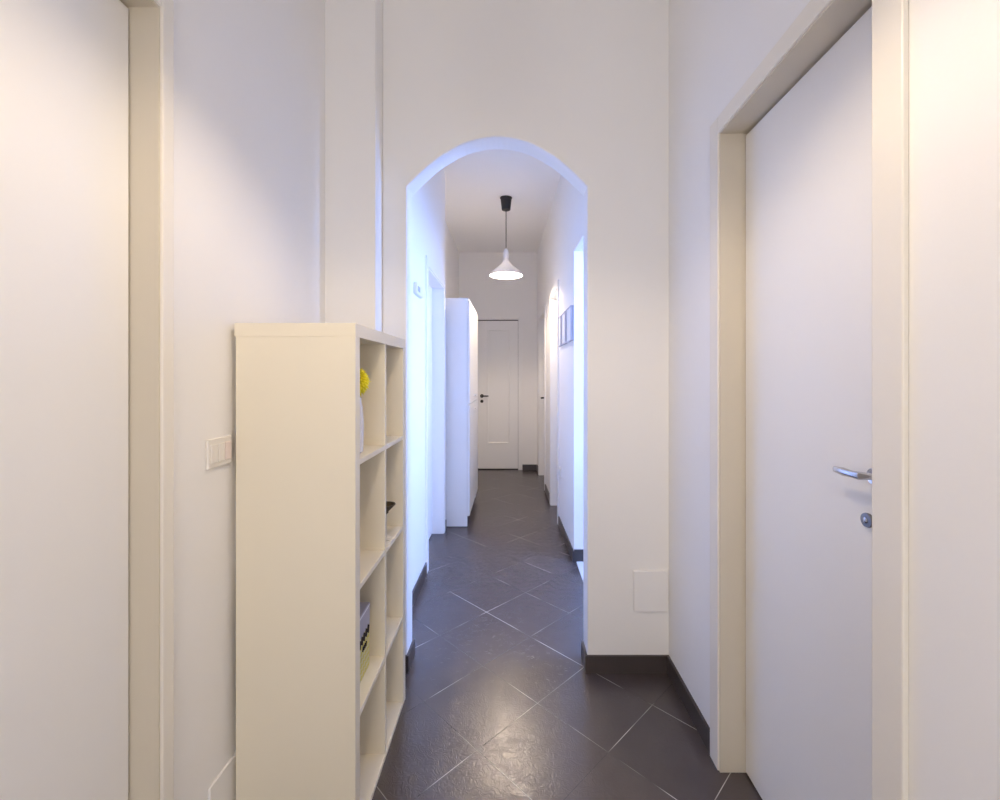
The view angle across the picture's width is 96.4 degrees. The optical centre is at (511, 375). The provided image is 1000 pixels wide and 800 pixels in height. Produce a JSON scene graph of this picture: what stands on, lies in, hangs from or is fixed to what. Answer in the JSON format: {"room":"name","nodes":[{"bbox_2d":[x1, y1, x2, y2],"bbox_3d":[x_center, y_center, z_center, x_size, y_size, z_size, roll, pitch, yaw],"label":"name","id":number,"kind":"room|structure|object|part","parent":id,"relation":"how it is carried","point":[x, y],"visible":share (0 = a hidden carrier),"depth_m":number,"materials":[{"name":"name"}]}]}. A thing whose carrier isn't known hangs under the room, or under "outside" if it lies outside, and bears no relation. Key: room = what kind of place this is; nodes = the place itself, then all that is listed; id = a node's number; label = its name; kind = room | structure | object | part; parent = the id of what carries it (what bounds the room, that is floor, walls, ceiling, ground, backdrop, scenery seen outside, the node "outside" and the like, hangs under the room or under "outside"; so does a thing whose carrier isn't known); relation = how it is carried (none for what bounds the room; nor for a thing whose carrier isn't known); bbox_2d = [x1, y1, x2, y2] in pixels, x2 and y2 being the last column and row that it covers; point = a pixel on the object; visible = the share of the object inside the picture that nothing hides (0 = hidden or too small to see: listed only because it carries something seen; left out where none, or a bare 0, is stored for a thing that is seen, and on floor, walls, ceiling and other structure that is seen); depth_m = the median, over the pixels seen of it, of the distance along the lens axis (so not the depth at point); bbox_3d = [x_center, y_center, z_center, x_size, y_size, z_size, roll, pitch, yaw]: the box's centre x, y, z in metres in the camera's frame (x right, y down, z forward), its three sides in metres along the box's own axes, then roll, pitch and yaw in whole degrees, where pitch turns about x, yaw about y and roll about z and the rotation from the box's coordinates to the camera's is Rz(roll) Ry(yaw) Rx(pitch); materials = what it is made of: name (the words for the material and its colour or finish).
{"room":"apartment hallway","nodes":[
{"label":"apartment hallway","id":0,"kind":"room"},
{"bbox_2d":[173,0,324,799],"bbox_3d":[-0.870,-0.208,-0.055,0.160,3.060,3.890,0,0,0],"label":"wall","id":1,"kind":"structure","parent":0,"point":[249,75],"depth_m":1.22,"materials":[{"name":"white paint"}]},
{"bbox_2d":[0,0,173,799],"bbox_3d":[-0.838,0.230,0.590,0.120,2.185,0.880,0,0,0],"label":"door","id":2,"kind":"structure","parent":1,"relation":"in","point":[87,86],"depth_m":0.89,"materials":[{"name":"white paint"}]},
{"bbox_3d":[-0.784,0.230,0.590,0.012,2.185,0.880,0,0,0],"label":"casing","id":3,"kind":"part","parent":2,"relation":"part of","materials":[{"name":"beige wood"}]},
{"bbox_2d":[206,435,231,469],"bbox_3d":[-0.784,0.203,1.199,0.012,0.077,0.098,0,0,0],"label":"light switch","id":4,"kind":"object","parent":1,"relation":"attached to","point":[218,450],"visible":1,"depth_m":1.19,"materials":[{"name":"white plastic"}]},
{"bbox_2d":[208,752,235,799],"bbox_3d":[-0.786,1.133,1.230,0.008,0.123,0.140,0,0,0],"label":"cover plate","id":5,"kind":"object","parent":1,"relation":"attached to","point":[223,787],"visible":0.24,"depth_m":1.23,"materials":[{"name":"white paint"}]},
{"bbox_2d":[325,0,382,331],"bbox_3d":[-0.764,-0.208,2.000,0.372,3.060,0.220,0,0,0],"label":"wall pier","id":6,"kind":"object","parent":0,"point":[353,28],"visible":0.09,"depth_m":1.89,"materials":[{"name":"white paint"}]},
{"bbox_2d":[412,169,444,589],"bbox_3d":[-0.678,-0.208,2.987,0.200,3.060,1.755,0,0,0],"label":"wall","id":7,"kind":"structure","parent":0,"point":[428,203],"depth_m":2.82,"materials":[{"name":"white paint"}]},
{"bbox_2d":[405,562,426,673],"bbox_3d":[-0.519,1.284,2.486,0.118,0.077,0.999,0,0,0],"label":"baseboard","id":8,"kind":"structure","parent":7,"relation":"attached to","point":[421,578],"depth_m":2.55,"materials":[{"name":"tile"}]},
{"bbox_2d":[414,282,422,298],"bbox_3d":[-0.566,-0.518,2.710,0.024,0.069,0.180,0,0,0],"label":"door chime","id":9,"kind":"object","parent":7,"relation":"attached to","point":[418,289],"visible":1,"depth_m":2.66,"materials":[{"name":"white plastic"}]},
{"bbox_2d":[426,255,444,572],"bbox_3d":[-0.642,0.257,3.393,0.152,2.130,0.817,0,0,0],"label":"door","id":10,"kind":"structure","parent":7,"relation":"in","point":[435,283],"depth_m":3.74,"materials":[{"name":"white paint"}]},
{"bbox_2d":[445,221,458,297],"bbox_3d":[-0.824,-0.208,5.077,0.153,3.060,2.425,0,0,0],"label":"wall","id":11,"kind":"structure","parent":0,"point":[451,251],"depth_m":5.52,"materials":[{"name":"white paint"}]},
{"bbox_2d":[459,253,536,463],"bbox_3d":[-0.150,-0.208,6.370,1.500,3.060,0.160,0,0,0],"label":"wall","id":12,"kind":"structure","parent":0,"point":[489,296],"depth_m":6.29,"materials":[{"name":"white paint"}]},
{"bbox_2d":[478,316,521,469],"bbox_3d":[-0.206,0.242,6.310,0.698,2.160,0.100,0,0,0],"label":"door","id":13,"kind":"structure","parent":12,"relation":"in","point":[499,337],"depth_m":6.31,"materials":[{"name":"white paint"}]},
{"bbox_3d":[-0.195,0.147,6.314,0.322,1.622,0.024,0,0,0],"label":"panel moulding","id":14,"kind":"part","parent":13,"relation":"part of","materials":[{"name":"white paint"}]},
{"bbox_2d":[443,149,560,252],"bbox_3d":[0.850,-1.798,2.150,4.300,0.120,8.900,0,0,0],"label":"ceiling","id":15,"kind":"structure","parent":0,"point":[475,183],"depth_m":4.40,"materials":[{"name":"white paint"}]},
{"bbox_2d":[489,195,522,278],"bbox_3d":[-0.058,-1.358,4.360,0.324,0.760,0.324,0,0,0],"label":"pendant lamp","id":16,"kind":"object","parent":15,"relation":"hanging from","point":[505,270],"visible":1,"depth_m":4.33,"materials":[{"name":"grey plastic"}]},
{"bbox_3d":[-0.058,-1.109,4.360,0.324,0.262,0.324,0,0,0],"label":"lamp shade","id":17,"kind":"part","parent":16,"relation":"part of","materials":[{"name":"white metal"}]},
{"bbox_2d":[383,0,668,654],"bbox_3d":[0.141,-0.208,2.053,1.438,3.060,0.114,0,0,0],"label":"wall","id":18,"kind":"structure","parent":0,"point":[580,88],"depth_m":2.00,"materials":[{"name":"white paint"}]},
{"bbox_2d":[581,640,666,673],"bbox_3d":[0.508,1.284,2.048,0.364,0.077,0.124,0,0,0],"label":"baseboard","id":19,"kind":"structure","parent":18,"relation":"attached to","point":[593,664],"depth_m":1.99,"materials":[{"name":"tile"}]},
{"bbox_2d":[633,570,667,610],"bbox_3d":[0.618,0.957,1.989,0.153,0.179,0.014,0,0,0],"label":"cover plate","id":20,"kind":"object","parent":18,"relation":"attached to","point":[650,587],"visible":1,"depth_m":1.98,"materials":[{"name":"white paint"}]},
{"bbox_2d":[537,175,582,549],"bbox_3d":[0.478,-0.208,4.200,0.130,3.060,4.185,0,0,-2],"label":"wall","id":21,"kind":"structure","parent":0,"point":[560,251],"depth_m":3.48,"materials":[{"name":"white paint"}]},
{"bbox_2d":[522,464,537,471],"bbox_3d":[0.256,1.284,6.160,0.217,0.077,0.260,0,0,0],"label":"baseboard","id":22,"kind":"structure","parent":21,"relation":"attached to","point":[524,466],"depth_m":6.28,"materials":[{"name":"tile"}]},
{"bbox_2d":[538,304,545,489],"bbox_3d":[0.432,0.247,5.587,0.137,2.150,0.871,0,0,-2],"label":"door","id":23,"kind":"structure","parent":21,"relation":"in","point":[542,314],"depth_m":5.95,"materials":[{"name":"white paint"}]},
{"bbox_2d":[545,484,549,502],"bbox_3d":[0.390,1.284,4.895,0.010,0.077,0.510,0,0,-2],"label":"baseboard","id":24,"kind":"structure","parent":21,"relation":"attached to","point":[546,488],"depth_m":4.86,"materials":[{"name":"tile"}]},
{"bbox_2d":[550,279,558,523],"bbox_3d":[0.467,0.232,4.302,0.137,2.180,0.661,0,0,-2],"label":"door","id":25,"kind":"structure","parent":21,"relation":"in","point":[554,294],"depth_m":4.56,"materials":[{"name":"white paint"}]},
{"bbox_2d":[558,315,562,346],"bbox_3d":[0.413,-0.381,3.817,0.022,0.250,0.166,0,0,-2],"label":"picture frame","id":26,"kind":"object","parent":21,"relation":"attached to","point":[559,317],"visible":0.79,"depth_m":3.83,"materials":[{"name":"grey"}]},
{"bbox_2d":[561,311,567,344],"bbox_3d":[0.419,-0.381,3.580,0.022,0.250,0.211,0,0,-2],"label":"picture frame","id":27,"kind":"object","parent":21,"relation":"attached to","point":[563,315],"visible":0.84,"depth_m":3.59,"materials":[{"name":"grey"}]},
{"bbox_2d":[562,313,564,343],"bbox_3d":[0.421,-0.381,3.583,0.014,0.238,0.192,0,0,-2],"label":"print","id":28,"kind":"object","parent":27,"relation":"attached to","point":[563,314],"depth_m":3.59,"materials":[{"name":"white paper"}]},
{"bbox_2d":[566,305,573,341],"bbox_3d":[0.427,-0.381,3.305,0.022,0.250,0.221,0,0,-2],"label":"picture frame","id":29,"kind":"object","parent":21,"relation":"attached to","point":[570,310],"visible":1,"depth_m":3.22,"materials":[{"name":"grey"}]},
{"bbox_2d":[567,308,569,340],"bbox_3d":[0.428,-0.381,3.308,0.014,0.238,0.203,0,0,-2],"label":"print","id":30,"kind":"object","parent":29,"relation":"attached to","point":[568,309],"depth_m":3.33,"materials":[{"name":"white paper"}]},
{"bbox_2d":[558,516,582,561],"bbox_3d":[0.468,1.278,3.567,0.095,0.089,0.798,0,0,-2],"label":"baseboard","id":31,"kind":"structure","parent":21,"relation":"attached to","point":[576,555],"depth_m":3.27,"materials":[{"name":"tile"}]},
{"bbox_2d":[372,469,761,799],"bbox_3d":[0.850,1.382,2.150,4.300,0.120,8.900,0,0,0],"label":"floor","id":32,"kind":"structure","parent":0,"point":[501,703],"depth_m":1.83,"materials":[{"name":"tile"}]},
{"bbox_2d":[234,323,404,799],"bbox_3d":[-0.606,0.587,1.540,0.338,1.470,0.585,0,0,0],"label":"bookcase","id":33,"kind":"object","parent":32,"relation":"on","point":[312,546],"visible":0.99,"depth_m":1.25,"materials":[{"name":"white wood"}]},
{"bbox_3d":[-0.606,-0.129,1.540,0.338,0.038,0.585,0,0,0],"label":"panel","id":34,"kind":"part","parent":33,"relation":"part of","materials":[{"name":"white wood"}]},
{"bbox_2d":[360,398,363,452],"bbox_3d":[-0.492,0.154,1.395,0.056,0.172,0.056,0,0,0],"label":"flower vase","id":35,"kind":"object","parent":33,"relation":"on","point":[361,407],"visible":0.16,"depth_m":1.39,"materials":[{"name":"white ceramic"}]},
{"bbox_2d":[360,368,370,395],"bbox_3d":[-0.492,0.090,1.396,0.101,0.239,0.099,0,0,0],"label":"flower","id":36,"kind":"object","parent":35,"relation":"in","point":[364,380],"visible":0.21,"depth_m":1.39,"materials":[{"name":"yellow plant"}]},
{"bbox_2d":[360,602,369,682],"bbox_3d":[-0.507,0.863,1.399,0.068,0.210,0.201,0,0,0],"label":"printed box","id":37,"kind":"object","parent":33,"relation":"on","point":[364,606],"visible":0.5,"depth_m":1.45,"materials":[{"name":"grey"}]},
{"bbox_3d":[-0.509,0.794,1.399,0.064,0.072,0.200,0,0,0],"label":"grey lid","id":38,"kind":"part","parent":37,"relation":"part of","materials":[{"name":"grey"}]},
{"bbox_2d":[360,624,369,651],"bbox_3d":[-0.476,0.851,1.424,0.004,0.060,0.131,0,0,0],"label":"print","id":39,"kind":"object","parent":37,"relation":"attached to","point":[364,634],"depth_m":1.45,"materials":[{"name":"grey"}]},
{"bbox_3d":[-0.605,0.976,1.415,0.332,0.016,0.260,0,0,0],"label":"shelf","id":40,"kind":"part","parent":33,"relation":"part of","materials":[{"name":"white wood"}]},
{"bbox_3d":[-0.605,0.610,1.415,0.332,0.016,0.260,0,0,0],"label":"shelf","id":41,"kind":"part","parent":33,"relation":"part of","materials":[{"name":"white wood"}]},
{"bbox_3d":[-0.605,0.248,1.415,0.332,0.016,0.260,0,0,0],"label":"shelf","id":42,"kind":"part","parent":33,"relation":"part of","materials":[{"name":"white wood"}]},
{"bbox_3d":[-0.604,1.315,1.540,0.334,0.014,0.509,0,0,0],"label":"panel","id":43,"kind":"part","parent":33,"relation":"part of","materials":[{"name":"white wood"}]},
{"bbox_2d":[386,501,395,540],"bbox_3d":[-0.468,0.537,1.650,0.074,0.129,0.074,0,0,0],"label":"goblet","id":44,"kind":"object","parent":33,"relation":"on","point":[389,504],"visible":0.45,"depth_m":1.65,"materials":[{"name":"beige"}]},
{"bbox_2d":[386,501,395,513],"bbox_3d":[-0.468,0.491,1.650,0.074,0.037,0.074,0,0,0],"label":"bowl","id":45,"kind":"object","parent":44,"relation":"on","point":[389,504],"depth_m":1.66,"materials":[{"name":"brown metal"}]},
{"bbox_3d":[-0.605,0.976,1.677,0.332,0.016,0.233,0,0,0],"label":"shelf","id":46,"kind":"part","parent":33,"relation":"part of","materials":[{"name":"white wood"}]},
{"bbox_3d":[-0.605,0.610,1.677,0.332,0.016,0.233,0,0,0],"label":"shelf","id":47,"kind":"part","parent":33,"relation":"part of","materials":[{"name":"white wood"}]},
{"bbox_3d":[-0.605,0.248,1.677,0.332,0.016,0.233,0,0,0],"label":"shelf","id":48,"kind":"part","parent":33,"relation":"part of","materials":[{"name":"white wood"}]},
{"bbox_3d":[-0.604,0.606,1.813,0.334,1.432,0.038,0,0,0],"label":"panel","id":49,"kind":"part","parent":33,"relation":"part of","materials":[{"name":"white wood"}]},
{"bbox_2d":[445,298,477,525],"bbox_3d":[-0.547,0.320,4.392,0.396,2.005,0.956,0,0,0],"label":"tall cabinet","id":50,"kind":"object","parent":32,"relation":"on","point":[461,318],"visible":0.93,"depth_m":3.91,"materials":[{"name":"white wood"}]},
{"bbox_3d":[-0.569,0.328,3.923,0.353,1.981,0.018,0,0,0],"label":"panel","id":51,"kind":"part","parent":50,"relation":"part of","materials":[{"name":"white wood"}]},
{"bbox_3d":[-0.562,-0.673,4.392,0.365,0.020,0.956,0,0,0],"label":"panel","id":52,"kind":"part","parent":50,"relation":"part of","materials":[{"name":"white wood"}]},
{"bbox_3d":[-0.381,-0.206,4.153,0.018,0.905,0.474,0,0,0],"label":"cabinet door","id":53,"kind":"part","parent":50,"relation":"part of","materials":[{"name":"white wood"}]},
{"bbox_3d":[-0.381,0.740,4.153,0.018,0.975,0.474,0,0,0],"label":"cabinet door","id":54,"kind":"part","parent":50,"relation":"part of","materials":[{"name":"white wood"}]},
{"bbox_3d":[-0.381,0.740,4.631,0.018,0.975,0.474,0,0,0],"label":"cabinet door","id":55,"kind":"part","parent":50,"relation":"part of","materials":[{"name":"white wood"}]},
{"bbox_3d":[-0.381,-0.206,4.631,0.018,0.905,0.474,0,0,0],"label":"cabinet door","id":56,"kind":"part","parent":50,"relation":"part of","materials":[{"name":"white wood"}]},
{"bbox_2d":[576,562,582,579],"bbox_3d":[0.528,1.319,2.645,0.143,0.006,1.070,0,0,0],"label":"threshold","id":57,"kind":"object","parent":32,"relation":"on","point":[579,564],"visible":0.14,"depth_m":3.07,"materials":[{"name":"stone"}]},
{"bbox_2d":[669,0,999,799],"bbox_3d":[0.780,-0.208,-0.002,0.160,3.060,3.996,0,0,0],"label":"wall","id":58,"kind":"structure","parent":0,"point":[715,46],"depth_m":0.74,"materials":[{"name":"white paint"}]},
{"bbox_2d":[667,655,709,753],"bbox_3d":[0.695,1.284,1.778,0.010,0.077,0.436,0,0,0],"label":"baseboard","id":59,"kind":"structure","parent":58,"relation":"attached to","point":[694,712],"depth_m":1.74,"materials":[{"name":"tile"}]},
{"bbox_2d":[710,0,908,799],"bbox_3d":[0.757,0.227,1.172,0.139,2.190,0.770,0,0,0],"label":"door","id":60,"kind":"structure","parent":58,"relation":"in","point":[809,159],"depth_m":1.14,"materials":[{"name":"white paint"}]},
{"bbox_3d":[0.756,0.214,0.988,0.042,0.019,0.085,0,0,0],"label":"handle","id":61,"kind":"part","parent":60,"relation":"part of","materials":[{"name":"silver metal"}]},
{"bbox_3d":[0.773,0.314,0.973,0.008,0.032,0.032,0,0,0],"label":"keyhole plate","id":62,"kind":"part","parent":60,"relation":"part of","materials":[{"name":"silver metal"}]}
]}

